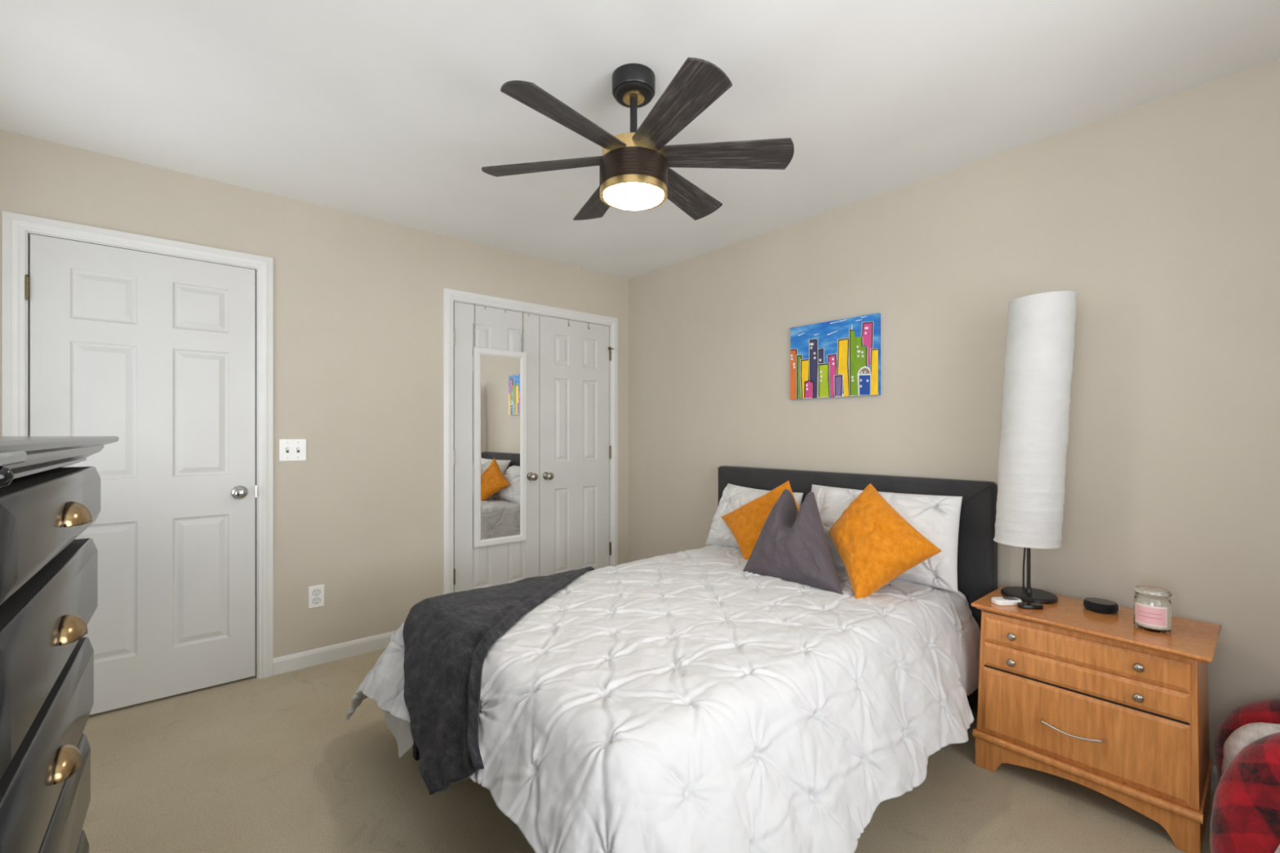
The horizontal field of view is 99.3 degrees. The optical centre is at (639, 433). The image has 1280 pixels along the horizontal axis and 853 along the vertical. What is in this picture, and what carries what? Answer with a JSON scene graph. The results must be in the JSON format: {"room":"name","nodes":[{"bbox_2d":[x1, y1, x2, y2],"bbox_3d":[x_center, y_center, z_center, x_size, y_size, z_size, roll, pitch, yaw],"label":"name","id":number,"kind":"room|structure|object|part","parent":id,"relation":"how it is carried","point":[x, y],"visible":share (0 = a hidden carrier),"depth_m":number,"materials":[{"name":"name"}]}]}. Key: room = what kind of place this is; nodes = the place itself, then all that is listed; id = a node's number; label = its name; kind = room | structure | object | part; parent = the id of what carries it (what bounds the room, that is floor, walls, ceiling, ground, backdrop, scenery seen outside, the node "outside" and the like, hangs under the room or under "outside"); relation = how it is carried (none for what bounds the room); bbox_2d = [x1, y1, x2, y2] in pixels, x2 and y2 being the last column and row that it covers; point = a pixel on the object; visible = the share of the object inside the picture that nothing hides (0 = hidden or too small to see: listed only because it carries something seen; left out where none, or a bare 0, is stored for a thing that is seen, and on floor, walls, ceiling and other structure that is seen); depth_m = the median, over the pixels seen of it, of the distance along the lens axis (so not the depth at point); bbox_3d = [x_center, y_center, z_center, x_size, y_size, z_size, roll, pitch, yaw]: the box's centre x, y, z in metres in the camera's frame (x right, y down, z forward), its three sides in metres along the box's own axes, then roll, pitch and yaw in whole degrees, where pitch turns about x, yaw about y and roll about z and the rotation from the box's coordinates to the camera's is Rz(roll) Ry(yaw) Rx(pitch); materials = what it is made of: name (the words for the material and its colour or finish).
{"room":"bedroom","nodes":[
{"label":"bedroom","id":0,"kind":"room"},
{"bbox_2d":[0,129,628,657],"bbox_3d":[-1.419,0.007,3.226,3.640,2.440,0.120,0,0,-41],"label":"wall","id":1,"kind":"structure","parent":0,"point":[358,300],"depth_m":2.97,"materials":[{"name":"beige paint"}]},
{"bbox_2d":[1,210,273,679],"bbox_3d":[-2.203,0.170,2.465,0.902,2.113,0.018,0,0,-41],"label":"trim","id":2,"kind":"structure","parent":1,"relation":"attached to","point":[15,226],"depth_m":2.47,"materials":[{"name":"white paint"}]},
{"bbox_2d":[24,234,257,715],"bbox_3d":[-2.202,0.198,2.459,0.776,2.029,0.106,0,0,-41],"label":"door","id":3,"kind":"structure","parent":1,"relation":"in","point":[154,353],"depth_m":2.48,"materials":[{"name":"white paint"}]},
{"bbox_3d":[-1.948,0.292,2.652,0.068,0.068,0.071,0,0,-41],"label":"knob","id":4,"kind":"part","parent":3,"relation":"part of","materials":[{"name":"silver metal"}]},
{"bbox_2d":[279,439,306,461],"bbox_3d":[-1.794,0.088,2.815,0.120,0.114,0.017,0,0,-41],"label":"light switch","id":5,"kind":"object","parent":1,"relation":"attached to","point":[290,450],"visible":1,"depth_m":2.81,"materials":[{"name":"white plastic"}]},
{"bbox_2d":[308,584,324,608],"bbox_3d":[-1.716,0.867,2.887,0.074,0.116,0.009,0,0,-41],"label":"wall outlet","id":6,"kind":"object","parent":1,"relation":"attached to","point":[316,593],"visible":1,"depth_m":2.88,"materials":[{"name":"white plastic"}]},
{"bbox_2d":[312,598,319,603],"bbox_3d":[-1.715,0.889,2.885,0.034,0.029,0.002,0,0,-41],"label":"socket","id":7,"kind":"object","parent":6,"relation":"attached to","point":[314,600],"depth_m":2.88,"materials":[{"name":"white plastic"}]},
{"bbox_2d":[312,589,319,595],"bbox_3d":[-1.715,0.845,2.885,0.034,0.029,0.002,0,0,-41],"label":"socket","id":8,"kind":"object","parent":6,"relation":"attached to","point":[315,592],"depth_m":2.88,"materials":[{"name":"white plastic"}]},
{"bbox_2d":[273,630,396,675],"bbox_3d":[-1.531,1.185,3.042,0.868,0.083,0.014,0,0,-41],"label":"baseboard","id":9,"kind":"structure","parent":1,"relation":"attached to","point":[302,660],"depth_m":2.92,"materials":[{"name":"white paint"}]},
{"bbox_2d":[453,302,539,592],"bbox_3d":[-0.918,0.198,3.557,0.611,2.029,0.106,0,0,-41],"label":"door","id":10,"kind":"structure","parent":1,"relation":"in","point":[484,566],"depth_m":3.51,"materials":[{"name":"white paint"}]},
{"bbox_2d":[473,304,526,547],"bbox_3d":[-0.924,-0.048,3.577,0.365,1.542,0.069,0,0,-41],"label":"mirror","id":11,"kind":"object","parent":10,"relation":"attached to","point":[500,376],"visible":0.95,"depth_m":3.56,"materials":[{"name":"mirror"}]},
{"bbox_2d":[480,354,519,539],"bbox_3d":[-0.912,0.090,3.563,0.283,1.185,0.010,0,0,-41],"label":"mirror glass","id":12,"kind":"object","parent":11,"relation":"attached to","point":[500,373],"depth_m":3.55,"materials":[{"name":"silver mirror"}]},
{"bbox_3d":[-0.728,0.297,3.697,0.056,0.056,0.071,0,0,-41],"label":"knob","id":13,"kind":"part","parent":10,"relation":"part of","materials":[{"name":"silver metal"}]},
{"bbox_2d":[443,288,617,594],"bbox_3d":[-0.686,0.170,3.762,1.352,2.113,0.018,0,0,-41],"label":"trim","id":14,"kind":"structure","parent":1,"relation":"attached to","point":[450,295],"depth_m":3.36,"materials":[{"name":"white paint"}]},
{"bbox_2d":[539,315,616,576],"bbox_3d":[-0.434,0.198,3.972,0.656,2.029,0.106,0,0,-41],"label":"door","id":15,"kind":"structure","parent":1,"relation":"in","point":[574,358],"depth_m":3.96,"materials":[{"name":"white paint"}]},
{"bbox_3d":[-0.633,0.299,3.778,0.056,0.056,0.071,0,0,-41],"label":"knob","id":16,"kind":"part","parent":15,"relation":"part of","materials":[{"name":"silver metal"}]},
{"bbox_2d":[0,0,1279,279],"bbox_3d":[-0.064,-1.263,1.642,3.640,0.100,4.290,0,0,-41],"label":"ceiling","id":17,"kind":"structure","parent":0,"point":[393,111],"depth_m":1.93,"materials":[{"name":"white paint"}]},
{"bbox_2d":[481,57,794,220],"bbox_3d":[-0.022,-1.004,1.859,1.045,0.418,1.027,0,0,-41],"label":"ceiling fan","id":18,"kind":"object","parent":17,"relation":"hanging from","point":[635,173],"visible":1,"depth_m":1.78,"materials":[{"name":"brown wood"}]},
{"bbox_3d":[-0.335,-0.926,1.897,0.435,0.050,0.130,0,0,7],"label":"blade","id":19,"kind":"part","parent":18,"relation":"part of","materials":[{"name":"brown wood"}]},
{"bbox_3d":[-0.211,-0.926,1.607,0.130,0.050,0.435,0,0,37],"label":"blade","id":20,"kind":"part","parent":18,"relation":"part of","materials":[{"name":"brown wood"}]},
{"bbox_3d":[-0.146,-0.926,2.149,0.130,0.050,0.435,0,0,-23],"label":"blade","id":21,"kind":"part","parent":18,"relation":"part of","materials":[{"name":"brown wood"}]},
{"bbox_3d":[-0.022,-1.054,1.859,0.025,0.182,0.025,0,0,-41],"label":"down rod","id":22,"kind":"part","parent":18,"relation":"part of","materials":[{"name":"black metal"}]},
{"bbox_3d":[0.102,-0.926,1.569,0.130,0.050,0.435,0,0,-23],"label":"blade","id":23,"kind":"part","parent":18,"relation":"part of","materials":[{"name":"brown wood"}]},
{"bbox_3d":[0.168,-0.926,2.111,0.130,0.050,0.435,0,0,37],"label":"blade","id":24,"kind":"part","parent":18,"relation":"part of","materials":[{"name":"brown wood"}]},
{"bbox_3d":[0.291,-0.926,1.821,0.435,0.050,0.130,0,0,7],"label":"blade","id":25,"kind":"part","parent":18,"relation":"part of","materials":[{"name":"brown wood"}]},
{"bbox_2d":[82,648,1214,852],"bbox_3d":[-0.064,1.277,1.642,4.000,0.100,4.650,0,0,-41],"label":"floor","id":26,"kind":"structure","parent":0,"point":[274,763],"depth_m":1.84,"materials":[{"name":"beige carpet"}]},
{"bbox_2d":[0,435,119,852],"bbox_3d":[-0.999,0.617,0.595,0.525,1.220,1.413,0,0,-39],"label":"dresser","id":27,"kind":"object","parent":26,"relation":"on","point":[49,577],"visible":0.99,"depth_m":0.82,"materials":[{"name":"black paint"}]},
{"bbox_2d":[0,450,26,487],"bbox_3d":[-0.508,0.031,0.415,0.029,0.029,0.265,0,0,-41],"label":"clip","id":28,"kind":"object","parent":27,"relation":"attached to","point":[6,457],"visible":1,"depth_m":0.46,"materials":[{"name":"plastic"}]},
{"bbox_3d":[-1.003,0.539,0.897,0.071,0.169,0.788,0,0,-39],"label":"drawer","id":29,"kind":"part","parent":27,"relation":"part of","materials":[{"name":"black paint"}]},
{"bbox_3d":[-1.001,0.323,0.899,0.077,0.176,0.788,0,0,-39],"label":"drawer","id":30,"kind":"part","parent":27,"relation":"part of","materials":[{"name":"black paint"}]},
{"bbox_3d":[-0.999,0.137,0.900,0.082,0.124,0.788,0,0,-39],"label":"drawer","id":31,"kind":"part","parent":27,"relation":"part of","materials":[{"name":"black paint"}]},
{"bbox_3d":[-1.005,0.752,0.895,0.066,0.166,0.788,0,0,-39],"label":"drawer","id":32,"kind":"part","parent":27,"relation":"part of","materials":[{"name":"black paint"}]},
{"bbox_3d":[-0.940,0.533,0.898,0.028,0.036,0.096,0,0,-39],"label":"cup pull","id":33,"kind":"part","parent":27,"relation":"part of","materials":[{"name":"gold metal"}]},
{"bbox_3d":[-0.935,0.317,0.902,0.028,0.036,0.096,0,0,-39],"label":"cup pull","id":34,"kind":"part","parent":27,"relation":"part of","materials":[{"name":"gold metal"}]},
{"bbox_3d":[-0.931,0.131,0.905,0.028,0.036,0.096,0,0,-39],"label":"cup pull","id":35,"kind":"part","parent":27,"relation":"part of","materials":[{"name":"gold metal"}]},
{"bbox_3d":[-1.006,0.969,0.895,0.064,0.175,0.788,0,0,-39],"label":"drawer","id":36,"kind":"part","parent":27,"relation":"part of","materials":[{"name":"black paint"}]},
{"bbox_2d":[413,466,997,760],"bbox_3d":[0.282,0.718,2.273,2.013,1.018,1.536,0,0,-41],"label":"bed","id":37,"kind":"object","parent":26,"relation":"on","point":[977,549],"visible":0.18,"depth_m":2.39,"materials":[{"name":"grey fabric"}]},
{"bbox_2d":[384,711,413,757],"bbox_3d":[-0.896,0.976,1.972,0.039,0.260,0.463,0,0,-41],"label":"sheet","id":38,"kind":"object","parent":37,"relation":"part of","point":[400,729],"visible":0.21,"depth_m":1.86,"materials":[{"name":"white fabric"}]},
{"bbox_3d":[-0.836,1.077,2.060,0.036,0.300,0.036,0,0,-41],"label":"leg","id":39,"kind":"part","parent":37,"relation":"part of","materials":[{"name":"black metal"}]},
{"bbox_3d":[1.017,0.708,2.902,0.080,0.998,1.536,0,0,-41],"label":"headboard","id":40,"kind":"part","parent":37,"relation":"part of","materials":[{"name":"grey fabric"}]},
{"bbox_3d":[0.260,0.809,2.215,1.947,0.234,1.330,0,0,-41],"label":"mattress","id":41,"kind":"object","parent":37,"relation":"on","visible":0},
{"bbox_2d":[346,544,980,852],"bbox_3d":[0.165,0.875,2.131,2.025,0.492,1.734,0,0,-41],"label":"duvet","id":42,"kind":"object","parent":41,"relation":"on","point":[688,701],"visible":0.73,"depth_m":1.47,"materials":[{"name":"white fabric"}]},
{"bbox_2d":[402,566,595,795],"bbox_3d":[-0.563,0.755,2.103,0.603,0.296,1.554,0,0,8],"label":"throw blanket","id":43,"kind":"object","parent":42,"relation":"on","point":[448,638],"visible":0.83,"depth_m":1.67,"materials":[{"name":"grey fabric"}]},
{"bbox_2d":[706,483,803,547],"bbox_3d":[0.634,0.484,3.035,0.238,0.355,0.600,0,0,-41],"label":"pillow","id":44,"kind":"object","parent":42,"relation":"on","point":[734,496],"visible":0.42,"depth_m":3.10,"materials":[{"name":"white fabric"}]},
{"bbox_2d":[720,480,799,559],"bbox_3d":[0.616,0.458,2.785,0.220,0.427,0.603,0,0,-41],"label":"cushion","id":45,"kind":"object","parent":42,"relation":"on","point":[746,522],"visible":0.48,"depth_m":2.78,"materials":[{"name":"orange fabric"}]},
{"bbox_2d":[742,488,842,594],"bbox_3d":[0.759,0.457,2.442,0.344,0.370,0.494,0,0,-41],"label":"cushion","id":46,"kind":"object","parent":42,"relation":"on","point":[792,545],"visible":1,"depth_m":2.37,"materials":[{"name":"grey fabric"}]},
{"bbox_2d":[827,483,942,599],"bbox_3d":[1.004,0.443,2.316,0.344,0.438,0.386,0,0,-3],"label":"cushion","id":47,"kind":"object","parent":42,"relation":"on","point":[875,545],"visible":0.99,"depth_m":2.18,"materials":[{"name":"orange fabric"}]},
{"bbox_2d":[811,484,962,592],"bbox_3d":[1.072,0.462,2.524,0.240,0.380,0.756,0,0,-41],"label":"pillow","id":48,"kind":"object","parent":42,"relation":"on","point":[936,517],"visible":0.46,"depth_m":2.33,"materials":[{"name":"white fabric"}]},
{"bbox_2d":[971,585,1222,852],"bbox_3d":[1.568,0.932,1.908,0.417,0.590,0.627,0,0,-41],"label":"nightstand","id":49,"kind":"object","parent":26,"relation":"on","point":[1116,708],"visible":0.98,"depth_m":1.76,"materials":[{"name":"brown wood"}]},
{"bbox_2d":[991,596,1022,605],"bbox_3d":[1.367,0.627,2.030,0.100,0.020,0.050,0,0,-3],"label":"remote control","id":50,"kind":"object","parent":49,"relation":"on","point":[1001,601],"visible":0.84,"depth_m":2.01,"materials":[{"name":"white plastic"}]},
{"bbox_3d":[1.316,0.813,1.927,0.026,0.027,0.027,0,0,-41],"label":"knob","id":51,"kind":"part","parent":49,"relation":"part of","materials":[{"name":"silver metal"}]},
{"bbox_3d":[1.320,0.722,1.931,0.026,0.027,0.027,0,0,-41],"label":"knob","id":52,"kind":"part","parent":49,"relation":"part of","materials":[{"name":"silver metal"}]},
{"bbox_2d":[1017,602,1043,609],"bbox_3d":[1.420,0.629,1.981,0.080,0.016,0.034,0,0,9],"label":"key fob","id":53,"kind":"object","parent":49,"relation":"on","point":[1021,605],"visible":1,"depth_m":1.97,"materials":[{"name":"black plastic"}]},
{"bbox_2d":[993,290,1078,604],"bbox_3d":[1.521,0.104,2.100,0.245,1.247,0.255,0,0,-12],"label":"table lamp","id":54,"kind":"object","parent":49,"relation":"on","point":[1041,331],"visible":1,"depth_m":2.02,"materials":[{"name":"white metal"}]},
{"bbox_3d":[1.556,0.557,2.191,0.022,0.342,0.160,0,0,43],"label":"power cord","id":55,"kind":"part","parent":54,"relation":"part of","materials":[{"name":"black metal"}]},
{"bbox_3d":[1.418,0.982,1.787,0.031,0.020,0.172,0,0,-41],"label":"pull handle","id":56,"kind":"part","parent":49,"relation":"part of","materials":[{"name":"silver metal"}]},
{"bbox_3d":[1.437,0.974,1.799,0.025,0.226,0.538,0,0,-41],"label":"drawer","id":57,"kind":"part","parent":49,"relation":"part of","materials":[{"name":"brown wood"}]},
{"bbox_3d":[1.444,0.812,1.806,0.016,0.082,0.538,0,0,-41],"label":"drawer","id":58,"kind":"part","parent":49,"relation":"part of","materials":[{"name":"brown wood"}]},
{"bbox_3d":[1.449,0.723,1.809,0.016,0.084,0.538,0,0,-41],"label":"drawer","id":59,"kind":"part","parent":49,"relation":"part of","materials":[{"name":"brown wood"}]},
{"bbox_3d":[1.569,1.110,1.911,0.403,0.027,0.593,0,0,-41],"label":"moulding","id":60,"kind":"part","parent":49,"relation":"part of","materials":[{"name":"brown wood"}]},
{"bbox_2d":[1083,597,1119,614],"bbox_3d":[1.652,0.620,1.952,0.098,0.034,0.098,0,0,-41],"label":"smart speaker","id":61,"kind":"object","parent":49,"relation":"on","point":[1100,606],"visible":1,"depth_m":1.92},
{"bbox_3d":[1.652,0.604,1.952,0.081,0.002,0.081,0,0,31],"label":"panel","id":62,"kind":"part","parent":61,"relation":"part of","materials":[{"name":"black plastic"}]},
{"bbox_3d":[1.533,0.813,1.673,0.026,0.027,0.027,0,0,-41],"label":"knob","id":63,"kind":"part","parent":49,"relation":"part of","materials":[{"name":"silver metal"}]},
{"bbox_3d":[1.537,0.722,1.677,0.026,0.027,0.027,0,0,-41],"label":"knob","id":64,"kind":"part","parent":49,"relation":"part of","materials":[{"name":"silver metal"}]},
{"bbox_2d":[1133,585,1172,632],"bbox_3d":[1.668,0.572,1.772,0.092,0.130,0.092,0,0,-41],"label":"jar candle","id":65,"kind":"object","parent":49,"relation":"on","point":[1152,606],"visible":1,"depth_m":1.74,"materials":[{"name":"clear glass"}]},
{"bbox_3d":[1.668,0.516,1.772,0.092,0.018,0.092,0,0,-41],"label":"lid","id":66,"kind":"part","parent":65,"relation":"part of","materials":[{"name":"clear glass"}]},
{"bbox_2d":[1209,697,1279,852],"bbox_3d":[1.905,0.998,1.387,0.572,0.451,0.641,0,0,-41],"label":"plaid blanket","id":67,"kind":"object","parent":26,"relation":"on","point":[1245,818],"visible":1,"depth_m":1.50,"materials":[{"name":"red fabric"}]},
{"bbox_2d":[628,58,1279,765],"bbox_3d":[1.313,0.007,2.740,0.120,2.440,4.170,0,0,-41],"label":"wall","id":68,"kind":"structure","parent":0,"point":[1162,215],"depth_m":2.17,"materials":[{"name":"beige paint"}]},
{"bbox_2d":[790,312,880,399],"bbox_3d":[1.041,-0.399,2.943,0.029,0.412,0.515,0,0,-41],"label":"canvas painting","id":69,"kind":"object","parent":68,"relation":"attached to","point":[842,357],"visible":1,"depth_m":2.91,"materials":[{"name":"multicoloured paint"}]},
{"bbox_2d":[1210,764,1218,791],"bbox_3d":[1.223,1.185,2.743,0.014,0.083,4.050,0,0,-41],"label":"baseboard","id":70,"kind":"structure","parent":68,"relation":"attached to","point":[1214,779],"depth_m":1.86,"materials":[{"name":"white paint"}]}
]}

